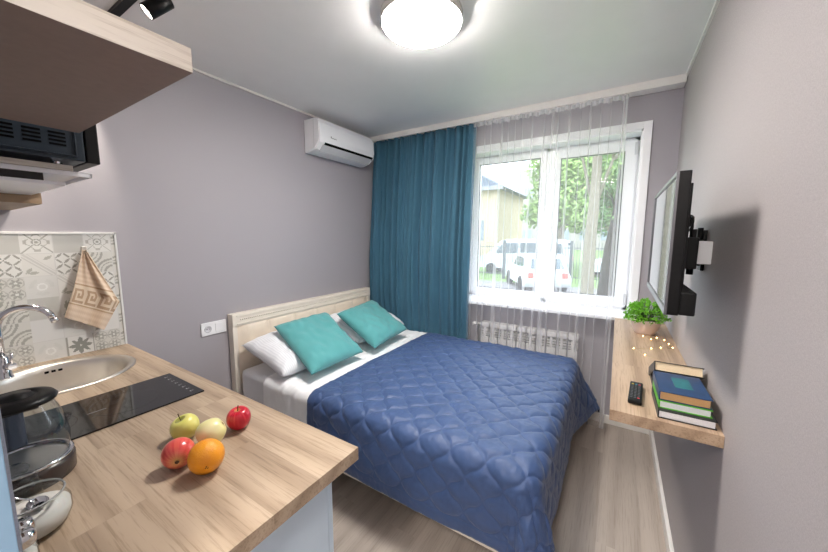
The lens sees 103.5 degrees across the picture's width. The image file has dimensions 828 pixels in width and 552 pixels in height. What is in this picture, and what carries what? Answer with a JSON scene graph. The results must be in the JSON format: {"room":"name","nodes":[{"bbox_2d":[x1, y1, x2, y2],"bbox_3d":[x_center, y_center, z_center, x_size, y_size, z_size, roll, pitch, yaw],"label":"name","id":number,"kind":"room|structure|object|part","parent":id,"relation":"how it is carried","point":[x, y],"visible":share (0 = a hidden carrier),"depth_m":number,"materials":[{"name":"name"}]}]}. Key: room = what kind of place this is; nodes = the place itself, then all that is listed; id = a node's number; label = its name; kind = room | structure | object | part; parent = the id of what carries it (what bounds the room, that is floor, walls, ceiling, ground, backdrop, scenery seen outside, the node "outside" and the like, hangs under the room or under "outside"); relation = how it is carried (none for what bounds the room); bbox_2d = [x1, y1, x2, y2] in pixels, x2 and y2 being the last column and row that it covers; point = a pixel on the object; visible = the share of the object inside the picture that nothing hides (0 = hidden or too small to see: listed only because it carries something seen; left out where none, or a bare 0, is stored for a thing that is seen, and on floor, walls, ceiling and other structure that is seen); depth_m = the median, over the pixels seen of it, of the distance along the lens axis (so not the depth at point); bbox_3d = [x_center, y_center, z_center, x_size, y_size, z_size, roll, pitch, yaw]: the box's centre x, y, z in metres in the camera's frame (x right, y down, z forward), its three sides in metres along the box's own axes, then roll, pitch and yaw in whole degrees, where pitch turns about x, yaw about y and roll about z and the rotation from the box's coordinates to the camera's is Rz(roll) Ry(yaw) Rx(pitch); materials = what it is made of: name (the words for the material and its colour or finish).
{"room":"studio apartment","nodes":[
{"label":"studio apartment","id":0,"kind":"room"},
{"bbox_2d":[0,410,22,551],"bbox_3d":[-1.257,0.128,0.793,1.750,2.550,0.120,4,8,32],"label":"wall","id":1,"kind":"structure","parent":0,"point":[2,435],"depth_m":0.39,"materials":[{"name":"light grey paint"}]},
{"bbox_2d":[0,193,41,209],"bbox_3d":[-1.658,-0.286,1.222,0.565,0.038,0.261,4,8,32],"label":"corner shelf","id":2,"kind":"object","parent":1,"relation":"attached to","point":[8,201],"visible":1,"depth_m":1.17,"materials":[{"name":"orange wood"}]},
{"bbox_2d":[0,156,72,170],"bbox_3d":[-1.218,-0.307,0.936,0.430,0.015,0.250,4,8,32],"label":"shelf","id":3,"kind":"object","parent":1,"relation":"attached to","point":[7,160],"visible":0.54,"depth_m":0.87,"materials":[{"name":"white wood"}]},
{"bbox_2d":[0,118,99,171],"bbox_3d":[-1.187,-0.448,0.937,0.463,0.262,0.292,4,8,32],"label":"microwave","id":4,"kind":"object","parent":3,"relation":"on","point":[18,140],"visible":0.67,"depth_m":0.87,"materials":[{"name":"black metal"}]},
{"bbox_3d":[-1.117,-0.465,1.048,0.462,0.254,0.028,4,8,32],"label":"door","id":5,"kind":"part","parent":4,"relation":"part of","materials":[{"name":"black plastic"}]},
{"bbox_2d":[0,163,91,194],"bbox_3d":[-1.226,-0.283,0.967,0.467,0.038,0.289,4,8,32],"label":"range hood","id":6,"kind":"object","parent":1,"relation":"attached to","point":[14,179],"visible":1,"depth_m":0.92,"materials":[{"name":"white metal"}]},
{"bbox_2d":[0,0,192,132],"bbox_3d":[-0.678,-0.357,0.586,0.598,0.037,0.241,4,8,32],"label":"wall cabinet","id":7,"kind":"object","parent":1,"relation":"attached to","point":[68,65],"visible":1,"depth_m":0.51,"materials":[{"name":"brown wood"}]},
{"bbox_2d":[0,70,373,389],"bbox_3d":[-1.688,-0.006,1.890,0.150,2.550,5.100,4,8,32],"label":"wall","id":8,"kind":"structure","parent":0,"point":[215,204],"depth_m":2.20,"materials":[{"name":"grey paint"}]},
{"bbox_2d":[0,231,127,366],"bbox_3d":[-1.800,0.105,1.568,0.012,0.629,0.616,4,8,32],"label":"backsplash","id":9,"kind":"structure","parent":8,"relation":"attached to","point":[37,268],"depth_m":1.60,"materials":[{"name":"tile"}]},
{"bbox_3d":[-1.688,-0.136,1.677,0.044,0.030,0.022,4,8,32],"label":"wall hook","id":10,"kind":"object","parent":9,"relation":"attached to","visible":0},
{"bbox_2d":[64,250,119,329],"bbox_3d":[-1.677,0.080,1.696,0.039,0.426,0.218,4,8,32],"label":"towel","id":11,"kind":"object","parent":10,"relation":"hanging from","point":[92,302],"visible":1,"depth_m":1.70,"materials":[{"name":"fabric"}]},
{"bbox_2d":[200,319,225,336],"bbox_3d":[-1.387,0.359,2.265,0.014,0.089,0.164,4,8,32],"label":"wall socket","id":12,"kind":"object","parent":8,"relation":"attached to","point":[219,326],"visible":1,"depth_m":2.26,"materials":[{"name":"white plastic"}]},
{"bbox_2d":[192,67,368,137],"bbox_3d":[-1.655,-1.253,1.633,0.012,0.012,4.650,4,8,32],"label":"trim","id":13,"kind":"structure","parent":8,"relation":"attached to","point":[194,69],"depth_m":2.41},
{"bbox_2d":[304,117,373,167],"bbox_3d":[-0.671,-1.225,3.052,0.194,0.274,0.722,4,8,32],"label":"air conditioner","id":14,"kind":"object","parent":8,"relation":"attached to","point":[324,139],"visible":1,"depth_m":2.91,"materials":[{"name":"grey plastic"}]},
{"bbox_2d":[324,142,372,160],"bbox_3d":[-0.593,-1.149,3.037,0.030,0.031,0.630,4,8,32],"label":"outlet","id":15,"kind":"object","parent":14,"relation":"attached to","point":[332,147],"depth_m":3.01,"materials":[{"name":"white plastic"}]},
{"bbox_2d":[82,0,715,136],"bbox_3d":[-0.492,-1.229,0.994,2.960,0.100,5.100,4,8,32],"label":"ceiling","id":16,"kind":"structure","parent":0,"point":[333,61],"depth_m":1.87,"materials":[{"name":"white paint"}]},
{"bbox_2d":[107,0,173,19],"bbox_3d":[-1.036,-1.140,1.328,1.299,0.160,0.147,4,8,28],"label":"track light","id":17,"kind":"object","parent":16,"relation":"attached to","point":[153,9],"visible":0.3,"depth_m":1.37,"materials":[{"name":"black metal"}]},
{"bbox_2d":[381,0,462,47],"bbox_3d":[0.036,-1.208,1.560,0.388,0.076,0.388,4,8,32],"label":"ceiling lamp","id":18,"kind":"object","parent":16,"relation":"attached to","point":[410,23],"visible":1,"depth_m":1.50,"materials":[{"name":"white"}]},
{"bbox_2d":[332,419,666,551],"bbox_3d":[-0.499,1.402,1.311,2.960,0.100,5.100,4,8,32],"label":"floor","id":19,"kind":"structure","parent":0,"point":[609,500],"depth_m":1.79,"materials":[{"name":"laminate"}]},
{"bbox_2d":[0,437,18,551],"bbox_3d":[-0.655,0.437,0.122,0.023,2.100,0.666,4,8,32],"label":"tall cabinet","id":20,"kind":"object","parent":19,"relation":"on","point":[8,539],"visible":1,"depth_m":0.38,"materials":[{"name":"blue paint"}]},
{"bbox_2d":[250,482,333,551],"bbox_3d":[-0.623,0.971,0.908,0.597,0.850,0.575,4,8,32],"label":"base cabinet","id":21,"kind":"object","parent":19,"relation":"on","point":[310,529],"visible":0.02,"depth_m":0.86,"materials":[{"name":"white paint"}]},
{"bbox_2d":[12,344,357,551],"bbox_3d":[-1.066,0.492,1.154,1.744,0.038,0.617,4,8,32],"label":"countertop","id":22,"kind":"structure","parent":21,"relation":"on","point":[125,499],"depth_m":0.83,"materials":[{"name":"brown wood"}]},
{"bbox_2d":[9,463,43,492],"bbox_3d":[-0.896,0.475,0.736,0.076,0.096,0.076,4,8,32],"label":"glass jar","id":23,"kind":"object","parent":22,"relation":"on","point":[17,463],"visible":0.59,"depth_m":0.76,"materials":[{"name":"clear glass"}]},
{"bbox_3d":[-0.896,0.447,0.732,0.068,0.039,0.068,4,8,32],"label":"jar lid","id":24,"kind":"part","parent":23,"relation":"part of","materials":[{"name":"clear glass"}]},
{"bbox_2d":[18,516,39,546],"bbox_3d":[-0.748,0.501,0.625,0.036,0.071,0.036,-5,8,-35],"label":"shaker","id":25,"kind":"object","parent":22,"relation":"on","point":[27,521],"visible":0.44,"depth_m":0.62,"materials":[{"name":"silver glass"}]},
{"bbox_2d":[0,304,59,380],"bbox_3d":[-1.680,0.278,1.412,0.210,0.310,0.073,-5,8,-35],"label":"faucet","id":26,"kind":"object","parent":22,"relation":"on","point":[7,365],"visible":1,"depth_m":1.38,"materials":[{"name":"silver metal"}]},
{"bbox_2d":[0,353,16,380],"bbox_3d":[-1.736,0.380,1.383,0.080,0.114,0.064,4,8,32],"label":"tap","id":27,"kind":"object","parent":26,"relation":"on","point":[7,365],"depth_m":1.38,"materials":[{"name":"silver metal"}]},
{"bbox_3d":[-1.682,0.230,1.423,0.196,0.216,0.028,-6,9,-40],"label":"spout","id":28,"kind":"part","parent":26,"relation":"part of","materials":[{"name":"silver metal"}]},
{"bbox_2d":[20,526,39,551],"bbox_3d":[-0.719,0.504,0.602,0.036,0.071,0.036,-5,8,-35],"label":"shaker","id":29,"kind":"object","parent":22,"relation":"on","point":[28,535],"visible":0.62,"depth_m":0.60,"materials":[{"name":"silver glass"}]},
{"bbox_2d":[0,386,76,501],"bbox_3d":[-0.976,0.401,0.808,0.183,0.228,0.180,-1,7,-10],"label":"electric kettle","id":30,"kind":"object","parent":22,"relation":"on","point":[55,457],"visible":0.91,"depth_m":0.82,"materials":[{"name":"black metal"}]},
{"bbox_3d":[-0.975,0.464,0.816,0.156,0.001,0.156,4,8,32],"label":"heating plate","id":31,"kind":"part","parent":30,"relation":"part of","materials":[{"name":"silver metal"}]},
{"bbox_2d":[13,478,72,538],"bbox_3d":[-0.791,0.481,0.671,0.124,0.101,0.124,4,8,32],"label":"jar","id":32,"kind":"object","parent":22,"relation":"on","point":[49,509],"visible":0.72,"depth_m":0.68,"materials":[{"name":"white ceramic"}]},
{"bbox_2d":[0,355,135,393],"bbox_3d":[-1.551,0.518,1.434,0.470,0.173,0.524,4,8,32],"label":"sink","id":33,"kind":"object","parent":22,"relation":"in","point":[64,376],"visible":0.47,"depth_m":1.58,"materials":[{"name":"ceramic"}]},
{"bbox_2d":[24,373,203,442],"bbox_3d":[-1.093,0.470,1.156,0.303,0.006,0.512,4,8,32],"label":"induction hob","id":34,"kind":"object","parent":22,"relation":"in","point":[89,415],"visible":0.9,"depth_m":1.15,"materials":[{"name":"black glass"}]},
{"bbox_2d":[160,437,194,468],"bbox_3d":[-0.627,0.471,0.869,0.076,0.076,0.076,1,7,11],"label":"apple","id":35,"kind":"object","parent":22,"relation":"on","point":[174,455],"visible":0.89,"depth_m":0.85,"materials":[{"name":"red food"}]},
{"bbox_2d":[169,413,199,438],"bbox_3d":[-0.694,0.451,0.989,0.076,0.086,0.076,-5,8,-34],"label":"apple","id":36,"kind":"object","parent":22,"relation":"on","point":[185,425],"visible":0.83,"depth_m":0.97,"materials":[{"name":"yellow food"}]},
{"bbox_2d":[187,438,224,474],"bbox_3d":[-0.540,0.469,0.850,0.084,0.084,0.084,2,7,18],"label":"orange","id":37,"kind":"object","parent":22,"relation":"on","point":[207,455],"visible":1,"depth_m":0.82,"materials":[{"name":"orange food"}]},
{"bbox_2d":[195,418,226,441],"bbox_3d":[-0.595,0.459,0.958,0.079,0.078,0.078,-1,7,-11],"label":"apple","id":38,"kind":"object","parent":22,"relation":"on","point":[215,428],"visible":0.77,"depth_m":0.94,"materials":[{"name":"yellow food"}]},
{"bbox_2d":[226,405,250,429],"bbox_3d":[-0.560,0.447,1.042,0.070,0.081,0.070,-5,8,-34],"label":"apple","id":39,"kind":"object","parent":22,"relation":"on","point":[238,417],"visible":1,"depth_m":1.02,"materials":[{"name":"red food"}]},
{"bbox_3d":[-0.490,0.899,1.114,0.593,0.746,0.018,4,8,32],"label":"cabinet door","id":40,"kind":"part","parent":21,"relation":"part of","materials":[{"name":"blue paint"}]},
{"bbox_2d":[227,287,497,551],"bbox_3d":[-0.046,0.735,2.482,2.105,0.945,1.517,4,8,32],"label":"bed","id":41,"kind":"object","parent":19,"relation":"on","point":[243,326],"visible":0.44,"depth_m":2.52,"materials":[{"name":"light wood"},{"name":"blue quilted fabric"},{"name":"white cotton"}]},
{"bbox_3d":[-0.909,0.619,3.011,0.071,0.845,1.517,4,8,32],"label":"headboard","id":42,"kind":"part","parent":41,"relation":"part of","materials":[{"name":"beige paint"}]},
{"bbox_2d":[242,340,355,404],"bbox_3d":[-0.023,0.791,2.475,1.995,0.255,1.477,4,8,32],"label":"mattress","id":43,"kind":"object","parent":41,"relation":"on","point":[253,377],"visible":0.12,"depth_m":2.31,"materials":[{"name":"white fabric"}]},
{"bbox_2d":[263,330,425,423],"bbox_3d":[-0.393,0.784,2.686,0.548,0.327,1.544,4,8,32],"label":"sheet","id":44,"kind":"object","parent":43,"relation":"on","point":[288,395],"visible":0.43,"depth_m":2.17,"materials":[{"name":"white fabric"}]},
{"bbox_2d":[241,331,305,376],"bbox_3d":[-0.852,0.520,2.496,0.480,0.254,0.700,4,8,32],"label":"pillow","id":45,"kind":"object","parent":44,"relation":"on","point":[271,348],"visible":0.38,"depth_m":2.24,"materials":[{"name":"white fabric"}]},
{"bbox_2d":[274,312,362,374],"bbox_3d":[-0.708,0.472,2.451,0.522,0.273,0.610,4,8,32],"label":"cushion","id":46,"kind":"object","parent":45,"relation":"on","point":[317,340],"visible":1,"depth_m":2.34,"materials":[{"name":"teal fabric"}]},
{"bbox_2d":[330,310,403,342],"bbox_3d":[-0.457,0.438,3.152,0.430,0.250,0.700,4,8,32],"label":"pillow","id":47,"kind":"object","parent":44,"relation":"on","point":[351,333],"visible":0.18,"depth_m":2.87,"materials":[{"name":"white fabric"}]},
{"bbox_2d":[337,300,406,347],"bbox_3d":[-0.368,0.407,2.941,0.520,0.263,0.595,4,8,32],"label":"cushion","id":48,"kind":"object","parent":47,"relation":"on","point":[369,320],"visible":1,"depth_m":2.79,"materials":[{"name":"teal fabric"}]},
{"bbox_2d":[307,332,599,551],"bbox_3d":[0.362,0.927,2.191,1.489,0.556,1.645,4,8,32],"label":"quilt","id":49,"kind":"object","parent":43,"relation":"on","point":[474,438],"visible":0.96,"depth_m":1.67,"materials":[{"name":"blue fabric"}]},
{"bbox_3d":[-0.887,0.506,2.983,0.024,0.435,1.447,4,8,32],"label":"upholstered panel","id":50,"kind":"part","parent":41,"relation":"part of","materials":[{"name":"beige wood"}]},
{"bbox_3d":[-0.883,0.244,2.950,0.013,0.011,1.409,4,8,32],"label":"beaded moulding","id":51,"kind":"part","parent":41,"relation":"part of","materials":[{"name":"beige paint"}]},
{"bbox_3d":[-0.435,1.029,1.878,2.035,0.175,0.028,4,8,32],"label":"rail","id":52,"kind":"part","parent":41,"relation":"part of","materials":[{"name":"beige paint"}]},
{"bbox_2d":[468,86,684,414],"bbox_3d":[0.775,-0.154,3.174,2.660,2.550,0.300,4,8,32],"label":"wall","id":53,"kind":"structure","parent":0,"point":[665,108],"depth_m":2.61,"materials":[{"name":"grey paint"}]},
{"bbox_2d":[472,320,578,361],"bbox_3d":[0.953,0.765,2.929,0.911,0.645,0.100,4,8,32],"label":"radiator","id":54,"kind":"object","parent":53,"relation":"attached to","point":[573,338],"visible":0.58,"depth_m":2.82,"materials":[{"name":"white metal"}]},
{"bbox_2d":[369,73,686,143],"bbox_3d":[0.670,-1.373,2.847,2.641,0.052,0.118,4,8,32],"label":"trim","id":55,"kind":"structure","parent":53,"relation":"attached to","point":[677,81],"depth_m":2.50,"materials":[{"name":"white plastic"}]},
{"bbox_2d":[370,123,476,338],"bbox_3d":[0.028,-0.156,3.305,1.158,2.477,0.161,4,8,32],"label":"curtain","id":56,"kind":"object","parent":55,"relation":"hanging from","point":[423,187],"visible":0.73,"depth_m":3.20,"materials":[{"name":"teal fabric"}]},
{"bbox_2d":[474,94,628,428],"bbox_3d":[0.998,-0.087,2.705,1.152,2.469,0.107,4,8,32],"label":"curtain","id":57,"kind":"object","parent":53,"relation":"hanging from","point":[626,96],"visible":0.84,"depth_m":2.43,"materials":[{"name":"white fabric"}]},
{"bbox_2d":[469,137,639,319],"bbox_3d":[1.076,-0.409,2.815,1.495,1.373,0.365,4,8,32],"label":"window","id":58,"kind":"structure","parent":53,"relation":"in","point":[544,297],"depth_m":2.84,"materials":[{"name":"white plastic"}]},
{"bbox_3d":[0.884,-0.466,3.096,0.663,1.288,0.063,4,8,32],"label":"fixed sash","id":59,"kind":"part","parent":58,"relation":"part of","materials":[{"name":"white plastic"}]},
{"bbox_3d":[1.060,0.260,2.873,1.495,0.030,0.310,4,8,32],"label":"sill","id":60,"kind":"part","parent":58,"relation":"part of","materials":[{"name":"white plastic"}]},
{"bbox_3d":[1.193,-0.326,2.854,0.025,0.150,0.047,4,8,32],"label":"handle","id":61,"kind":"part","parent":58,"relation":"part of","materials":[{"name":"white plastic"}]},
{"bbox_3d":[1.457,-0.416,2.743,0.616,1.303,0.063,4,8,32],"label":"opening sash","id":62,"kind":"part","parent":58,"relation":"part of","materials":[{"name":"white plastic"}]},
{"bbox_2d":[475,120,652,314],"bbox_3d":[1.095,-0.444,2.847,1.490,1.435,0.174,4,8,32],"label":"window frame","id":63,"kind":"structure","parent":53,"relation":"attached to","point":[643,130],"depth_m":2.45,"materials":[{"name":"white plastic"}]},
{"bbox_2d":[589,412,648,434],"bbox_3d":[0.687,1.093,3.189,2.660,0.070,0.018,4,8,32],"label":"baseboard","id":64,"kind":"structure","parent":53,"relation":"attached to","point":[596,416],"depth_m":2.61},
{"bbox_2d":[653,0,827,551],"bbox_3d":[0.697,0.178,0.414,0.150,2.550,5.100,4,8,32],"label":"wall","id":65,"kind":"structure","parent":0,"point":[754,133],"depth_m":0.84,"materials":[{"name":"grey paint"}]},
{"bbox_2d":[649,430,673,551],"bbox_3d":[0.578,1.412,0.536,0.018,0.070,4.632,4,8,32],"label":"baseboard","id":66,"kind":"structure","parent":65,"relation":"attached to","point":[664,515],"depth_m":1.82,"materials":[{"name":"white plastic"}]},
{"bbox_2d":[609,318,724,447],"bbox_3d":[1.213,0.417,1.705,0.298,0.039,1.523,4,8,32],"label":"wall shelf","id":67,"kind":"object","parent":65,"relation":"attached to","point":[628,365],"visible":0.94,"depth_m":1.39,"materials":[{"name":"brown wood"}]},
{"bbox_2d":[628,381,642,405],"bbox_3d":[0.843,0.442,1.242,0.042,0.019,0.185,5,8,36],"label":"remote control","id":68,"kind":"object","parent":67,"relation":"on","point":[635,389],"visible":1,"depth_m":1.22,"materials":[{"name":"black plastic"}]},
{"bbox_2d":[622,298,671,334],"bbox_3d":[1.445,0.245,2.033,0.251,0.226,0.240,4,8,32],"label":"potted plant","id":69,"kind":"object","parent":67,"relation":"on","point":[643,322],"visible":0.93,"depth_m":2.00,"materials":[{"name":"green plant"}]},
{"bbox_3d":[1.446,0.311,2.042,0.166,0.092,0.166,4,8,32],"label":"plant pot","id":70,"kind":"part","parent":69,"relation":"part of","materials":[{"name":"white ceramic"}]},
{"bbox_2d":[633,336,672,360],"bbox_3d":[1.254,0.395,1.704,0.185,0.005,0.605,4,8,32],"label":"fairy lights","id":71,"kind":"object","parent":67,"relation":"on","point":[644,336],"visible":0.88,"depth_m":1.76,"materials":[{"name":"metal"}]},
{"bbox_2d":[651,386,717,430],"bbox_3d":[0.928,0.452,1.134,0.150,0.027,0.200,4,8,31],"label":"book","id":72,"kind":"object","parent":67,"relation":"on","point":[690,419],"visible":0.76,"depth_m":1.06,"materials":[{"name":"white paper"}]},
{"bbox_2d":[652,381,713,418],"bbox_3d":[0.931,0.424,1.144,0.138,0.026,0.190,4,8,31],"label":"book","id":73,"kind":"object","parent":72,"relation":"on","point":[673,406],"visible":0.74,"depth_m":1.07,"materials":[{"name":"paper"}]},
{"bbox_2d":[653,371,712,409],"bbox_3d":[0.934,0.395,1.147,0.137,0.032,0.195,4,8,31],"label":"book","id":74,"kind":"object","parent":73,"relation":"on","point":[680,389],"visible":1,"depth_m":1.10,"materials":[{"name":"blue paper"}]},
{"bbox_3d":[0.942,0.379,1.149,0.049,0.001,0.094,4,8,31],"label":"panel","id":75,"kind":"part","parent":74,"relation":"part of","materials":[{"name":"teal paper"}]},
{"bbox_3d":[1.064,0.429,1.347,0.142,0.022,0.190,4,8,32],"label":"book","id":76,"kind":"object","parent":67,"relation":"on","visible":0},
{"bbox_2d":[648,361,704,379],"bbox_3d":[1.047,0.387,1.314,0.150,0.116,0.181,4,8,31],"label":"book","id":77,"kind":"object","parent":76,"relation":"on","point":[677,369],"visible":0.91,"depth_m":1.24,"materials":[{"name":"beige paper"}]},
{"bbox_2d":[685,228,707,274],"bbox_3d":[1.090,-0.122,1.283,0.133,0.260,0.380,4,8,32],"label":"wall bracket","id":78,"kind":"object","parent":65,"relation":"attached to","point":[696,235],"visible":0.36,"depth_m":1.19,"materials":[{"name":"black metal"}]},
{"bbox_2d":[647,170,696,316],"bbox_3d":[0.996,-0.129,1.270,0.076,0.432,0.720,4,8,32],"label":"television","id":79,"kind":"object","parent":78,"relation":"attached to","point":[673,202],"visible":1,"depth_m":1.00,"materials":[{"name":"black plastic"}]},
{"bbox_2d":[689,215,694,230],"bbox_3d":[1.072,-0.124,1.286,0.038,0.268,0.134,5,8,35],"label":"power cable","id":80,"kind":"object","parent":78,"relation":"attached to","point":[692,218],"visible":0.31,"depth_m":1.27,"materials":[{"name":"black plastic"}]},
{"bbox_3d":[1.226,-0.109,1.389,0.012,0.170,0.060,4,8,32],"label":"wall plate","id":81,"kind":"part","parent":78,"relation":"part of","materials":[{"name":"black plastic"}]},
{"bbox_2d":[686,0,719,76],"bbox_3d":[0.592,-1.079,0.242,0.012,0.012,4.650,4,8,32],"label":"trim","id":82,"kind":"structure","parent":65,"relation":"attached to","point":[716,4],"depth_m":1.68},
{"bbox_2d":[697,241,712,263],"bbox_3d":[1.147,-0.095,1.313,0.065,0.090,0.075,4,8,32],"label":"wall socket","id":83,"kind":"object","parent":65,"relation":"attached to","point":[705,248],"visible":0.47,"depth_m":1.27,"materials":[{"name":"white plastic"}]},
{"label":"outside","id":84,"kind":"structure","parent":0,"visible":0},
{"bbox_2d":[479,280,612,308],"bbox_3d":[6.981,0.771,11.374,120.000,0.020,4.000,4,8,32],"label":"driveway","id":85,"kind":"structure","parent":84,"point":[487,283],"depth_m":13.91,"materials":[{"name":"grey asphalt"}]},
{"bbox_2d":[506,253,570,291],"bbox_3d":[4.976,-0.229,13.518,1.680,1.460,3.620,1,7,5],"label":"parked car","id":86,"kind":"object","parent":85,"relation":"on","point":[522,271],"visible":0.77,"depth_m":11.99,"materials":[{"name":"paint"}]},
{"bbox_2d":[528,273,533,277],"bbox_3d":[4.225,-0.015,11.809,0.200,0.203,0.060,1,7,5],"label":"tail light","id":87,"kind":"object","parent":86,"relation":"attached to","point":[530,275],"depth_m":11.78,"materials":[{"name":"red plastic"}]},
{"bbox_2d":[562,273,567,278],"bbox_3d":[5.419,0.001,11.707,0.200,0.203,0.060,1,7,5],"label":"tail light","id":88,"kind":"object","parent":86,"relation":"attached to","point":[564,275],"depth_m":11.68,"materials":[{"name":"red plastic"}]},
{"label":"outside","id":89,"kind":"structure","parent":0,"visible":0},
{"bbox_2d":[479,250,602,288],"bbox_3d":[24.711,-2.480,39.611,120.000,0.200,86.600,4,8,32],"label":"ground","id":90,"kind":"structure","parent":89,"point":[578,254],"depth_m":18.98,"materials":[{"name":"green plant"}]},
{"bbox_2d":[479,174,529,256],"bbox_3d":[4.171,-6.090,31.016,11.300,8.920,9.300,4,8,32],"label":"house","id":91,"kind":"structure","parent":90,"relation":"on","point":[501,205],"depth_m":25.81,"materials":[{"name":"paint"}]},
{"bbox_2d":[479,239,572,273],"bbox_3d":[6.307,-1.107,18.695,4.920,2.010,1.860,4,8,32],"label":"minivan","id":92,"kind":"object","parent":90,"relation":"on","point":[565,243],"visible":0.34,"depth_m":18.21,"materials":[{"name":"paint"}]},
{"bbox_2d":[480,240,603,284],"bbox_3d":[7.019,-0.636,14.981,14.109,1.950,0.120,4,8,32],"label":"iron fence","id":93,"kind":"object","parent":90,"relation":"on","point":[504,246],"visible":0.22,"depth_m":16.25,"materials":[{"name":"white metal"}]},
{"bbox_3d":[4.562,-0.827,16.502,0.120,1.950,0.120,4,8,32],"label":"fence post","id":94,"kind":"part","parent":93,"relation":"part of","materials":[{"name":"white metal"}]},
{"bbox_3d":[7.150,-0.626,14.900,0.120,1.950,0.120,4,8,32],"label":"fence post","id":95,"kind":"part","parent":93,"relation":"part of","materials":[{"name":"white metal"}]},
{"bbox_2d":[517,169,607,250],"bbox_3d":[31.851,-11.369,55.747,26.000,13.620,10.070,4,8,32],"label":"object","id":96,"kind":"object","parent":90,"relation":"on","point":[523,185],"visible":0.12,"depth_m":56.85,"materials":[{"name":"white"}]},
{"bbox_2d":[520,155,616,238],"bbox_3d":[9.586,-4.390,20.756,5.565,8.049,4.641,4,8,32],"label":"tree","id":97,"kind":"object","parent":90,"relation":"on","point":[570,180],"visible":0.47,"depth_m":19.79,"materials":[{"name":"green plant"}]},
{"bbox_2d":[537,153,623,293],"bbox_3d":[4.546,-2.379,8.308,3.381,7.006,2.908,4,8,32],"label":"tree","id":98,"kind":"object","parent":90,"relation":"on","point":[595,189],"visible":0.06,"depth_m":7.96,"materials":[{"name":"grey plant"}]},
{"bbox_2d":[562,153,621,258],"bbox_3d":[11.559,-4.774,20.636,5.524,8.852,4.290,4,8,32],"label":"tree","id":99,"kind":"object","parent":90,"relation":"on","point":[603,220],"visible":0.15,"depth_m":19.79,"materials":[{"name":"green plant"}]},
{"bbox_2d":[595,258,601,274],"bbox_3d":[11.482,-0.704,17.553,3.920,1.510,1.710,2,7,12],"label":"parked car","id":100,"kind":"object","parent":90,"relation":"on","point":[598,261],"visible":0.07,"depth_m":17.17,"materials":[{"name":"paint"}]},
{"bbox_2d":[597,154,623,307],"bbox_3d":[6.098,-2.072,8.001,2.733,6.515,2.879,-5,8,-34],"label":"tree","id":101,"kind":"object","parent":90,"relation":"on","point":[607,265],"visible":0.12,"depth_m":8.28,"materials":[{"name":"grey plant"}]}
]}

